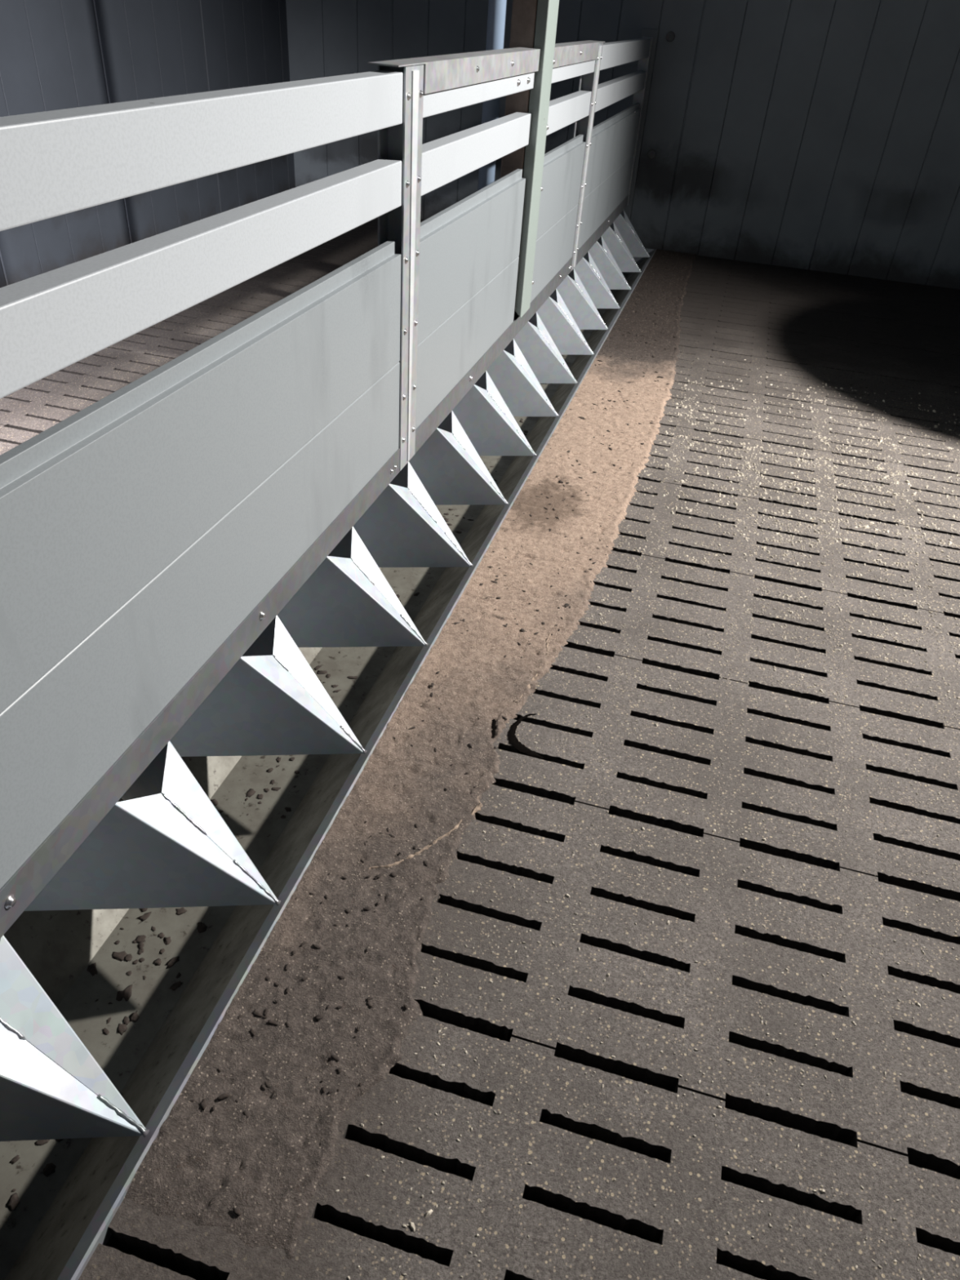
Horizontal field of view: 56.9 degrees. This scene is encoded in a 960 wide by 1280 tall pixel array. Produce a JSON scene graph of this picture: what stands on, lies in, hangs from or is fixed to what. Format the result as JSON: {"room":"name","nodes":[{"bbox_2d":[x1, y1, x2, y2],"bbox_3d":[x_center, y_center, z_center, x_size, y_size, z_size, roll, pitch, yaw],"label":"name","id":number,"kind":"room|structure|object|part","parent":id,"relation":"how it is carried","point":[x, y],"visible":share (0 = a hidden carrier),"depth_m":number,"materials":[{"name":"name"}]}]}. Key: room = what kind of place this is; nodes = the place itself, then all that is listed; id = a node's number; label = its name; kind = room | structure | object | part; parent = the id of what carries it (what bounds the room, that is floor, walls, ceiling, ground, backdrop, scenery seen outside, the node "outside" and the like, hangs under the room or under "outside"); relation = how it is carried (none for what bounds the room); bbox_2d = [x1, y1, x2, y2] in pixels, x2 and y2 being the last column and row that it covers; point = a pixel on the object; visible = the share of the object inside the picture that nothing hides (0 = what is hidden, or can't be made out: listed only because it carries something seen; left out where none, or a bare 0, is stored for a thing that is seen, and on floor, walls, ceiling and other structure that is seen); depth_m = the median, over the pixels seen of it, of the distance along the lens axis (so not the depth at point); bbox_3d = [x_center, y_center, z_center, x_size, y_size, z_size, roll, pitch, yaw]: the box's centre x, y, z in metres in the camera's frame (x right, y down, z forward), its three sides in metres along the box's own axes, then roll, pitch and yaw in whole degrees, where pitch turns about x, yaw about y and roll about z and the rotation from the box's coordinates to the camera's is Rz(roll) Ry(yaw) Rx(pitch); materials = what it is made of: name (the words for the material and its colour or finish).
{"room":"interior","nodes":[
{"label":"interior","id":0,"kind":"room"},
{"bbox_2d":[0,0,295,288],"bbox_3d":[-1.946,-1.735,2.063,0.060,3.150,6.550,12,37,11],"label":"wall","id":1,"kind":"structure","parent":0,"point":[55,55],"depth_m":3.75,"materials":[{"name":"grey metal"}]},
{"bbox_2d":[0,217,425,455],"bbox_3d":[-1.156,-0.592,2.590,1.746,0.090,6.550,12,37,11],"label":"floor","id":2,"kind":"structure","parent":0,"point":[36,407],"depth_m":3.15,"materials":[{"name":"concrete"}]},
{"bbox_2d":[477,0,506,191],"bbox_3d":[0.070,-2.229,2.728,0.066,2.570,0.066,32,44,33],"label":"pipe","id":3,"kind":"object","parent":2,"relation":"on","point":[496,8],"visible":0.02,"depth_m":2.90,"materials":[{"name":"metal"}]},
{"bbox_2d":[78,255,959,1279],"bbox_3d":[1.714,0.039,2.041,3.394,0.090,6.550,12,37,11],"label":"floor","id":4,"kind":"structure","parent":0,"point":[895,341],"depth_m":1.32,"materials":[{"name":"concrete"}]},
{"bbox_2d":[0,210,656,1279],"bbox_3d":[-0.060,-0.534,2.492,0.422,0.355,6.132,12,37,11],"label":"trough","id":5,"kind":"object","parent":4,"relation":"in","point":[164,846],"visible":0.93,"depth_m":1.39,"materials":[{"name":"metal"}]},
{"bbox_2d":[5,418,528,1211],"bbox_3d":[-0.062,-0.415,2.628,0.152,0.004,4.024,12,37,11],"label":"feed pellets","id":6,"kind":"object","parent":5,"relation":"in","point":[13,1202],"visible":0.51,"depth_m":1.34},
{"bbox_2d":[0,28,658,938],"bbox_3d":[-0.024,-0.956,2.198,0.080,0.885,6.149,12,37,11],"label":"fence","id":7,"kind":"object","parent":5,"relation":"on","point":[151,534],"depth_m":1.18,"materials":[{"name":"grey plastic"}]},
{"bbox_3d":[-0.504,-0.143,0.626,0.042,0.074,2.512,12,37,11],"label":"rail","id":8,"kind":"part","parent":7,"relation":"part of","materials":[{"name":"grey plastic"}]},
{"bbox_3d":[-0.495,-0.250,0.548,0.042,0.076,2.512,12,37,11],"label":"rail","id":9,"kind":"part","parent":7,"relation":"part of","materials":[{"name":"grey plastic"}]},
{"bbox_3d":[-0.162,-0.705,1.769,0.052,0.750,0.097,12,37,11],"label":"post","id":10,"kind":"part","parent":7,"relation":"part of","materials":[{"name":"grey metal"}]},
{"bbox_3d":[-0.011,-1.142,2.056,0.042,0.074,0.933,12,37,11],"label":"rail","id":11,"kind":"part","parent":7,"relation":"part of","materials":[{"name":"grey plastic"}]},
{"bbox_3d":[-0.002,-1.250,1.978,0.042,0.076,0.933,12,37,11],"label":"rail","id":12,"kind":"part","parent":7,"relation":"part of","materials":[{"name":"grey plastic"}]},
{"bbox_2d":[500,0,537,320],"bbox_3d":[0.148,-1.924,2.122,0.064,2.340,0.091,12,37,11],"label":"timber post","id":13,"kind":"object","parent":7,"relation":"attached to","point":[524,12],"visible":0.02,"depth_m":2.33,"materials":[{"name":"brown wood"}]},
{"bbox_2d":[514,0,559,317],"bbox_3d":[0.207,-1.954,2.119,0.033,2.280,0.150,12,37,11],"label":"post","id":14,"kind":"object","parent":7,"relation":"attached to","point":[547,10],"visible":0.97,"depth_m":2.48,"materials":[{"name":"metal"}]},
{"bbox_3d":[0.260,-1.692,2.842,0.042,0.074,0.840,12,37,11],"label":"rail","id":15,"kind":"part","parent":7,"relation":"part of","materials":[{"name":"grey plastic"}]},
{"bbox_3d":[0.269,-1.799,2.764,0.042,0.076,0.840,12,37,11],"label":"rail","id":16,"kind":"part","parent":7,"relation":"part of","materials":[{"name":"grey plastic"}]},
{"bbox_3d":[0.374,-1.792,3.323,0.052,0.750,0.097,12,37,11],"label":"post","id":17,"kind":"part","parent":7,"relation":"part of","materials":[{"name":"grey metal"}]},
{"bbox_3d":[0.606,-2.392,3.844,0.042,0.074,1.528,12,37,11],"label":"rail","id":18,"kind":"part","parent":7,"relation":"part of","materials":[{"name":"grey plastic"}]},
{"bbox_3d":[0.615,-2.500,3.766,0.042,0.076,1.528,12,37,11],"label":"rail","id":19,"kind":"part","parent":7,"relation":"part of","materials":[{"name":"grey plastic"}]},
{"bbox_3d":[0.793,-2.639,4.538,0.050,0.747,0.030,12,37,11],"label":"post","id":20,"kind":"part","parent":7,"relation":"part of","materials":[{"name":"grey metal"}]},
{"bbox_3d":[0.767,-2.140,4.971,0.412,0.146,0.002,12,37,11],"label":"plate","id":21,"kind":"part","parent":5,"relation":"part of","materials":[{"name":"grey metal"}]},
{"bbox_2d":[124,248,696,1259],"bbox_3d":[0.448,-0.742,2.891,0.320,0.014,5.029,12,37,11],"label":"feed layer","id":22,"kind":"object","parent":4,"relation":"on","point":[267,1165],"visible":1,"depth_m":1.35,"materials":[{"name":"beige food"}]},
{"bbox_2d":[189,253,691,1216],"bbox_3d":[0.438,-0.735,2.878,0.302,0.008,4.917,12,37,11],"label":"crumbs","id":23,"kind":"object","parent":22,"relation":"on","point":[203,1104],"visible":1,"depth_m":1.31,"materials":[{"name":"beige food"}]},
{"bbox_2d":[491,719,496,737],"bbox_3d":[0.025,0.160,1.607,0.010,0.001,0.051,5,36,1],"label":"smear","id":24,"kind":"object","parent":22,"relation":"on","point":[493,725],"visible":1,"depth_m":1.61,"materials":[{"name":"black"}]},
{"bbox_2d":[368,795,482,869],"bbox_3d":[-0.073,0.307,1.390,0.038,0.007,0.234,32,44,32],"label":"crust","id":25,"kind":"object","parent":4,"relation":"on","point":[477,807],"visible":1,"depth_m":1.38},
{"bbox_2d":[506,713,543,758],"bbox_3d":[0.079,0.172,1.597,0.060,0.001,0.120,1,36,-5],"label":"crescent","id":26,"kind":"object","parent":4,"relation":"on","point":[513,740],"visible":1,"depth_m":1.58,"materials":[{"name":"black"}]},
{"bbox_2d":[511,626,563,703],"bbox_3d":[0.117,0.047,1.769,0.030,0.007,0.296,16,37,15],"label":"crust","id":27,"kind":"object","parent":4,"relation":"on","point":[534,677],"visible":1,"depth_m":1.74,"materials":[{"name":"beige"}]},
{"bbox_2d":[335,357,959,1279],"bbox_3d":[1.120,0.034,1.900,1.898,0.008,3.617,12,37,11],"label":"debris","id":28,"kind":"object","parent":4,"relation":"on","point":[411,1224],"visible":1,"depth_m":2.25,"materials":[{"name":"beige"}]},
{"bbox_2d":[285,0,959,289],"bbox_3d":[1.651,-2.964,4.154,5.560,3.150,0.060,12,37,11],"label":"wall","id":29,"kind":"structure","parent":0,"point":[822,135],"depth_m":4.50,"materials":[{"name":"grey metal"}]},
{"bbox_2d":[666,31,675,41],"bbox_3d":[0.936,-2.965,4.354,0.044,0.044,0.014,12,37,11],"label":"bolt","id":30,"kind":"object","parent":29,"relation":"attached to","point":[670,36],"visible":1,"depth_m":4.35,"materials":[{"name":"black metal"}]}
]}

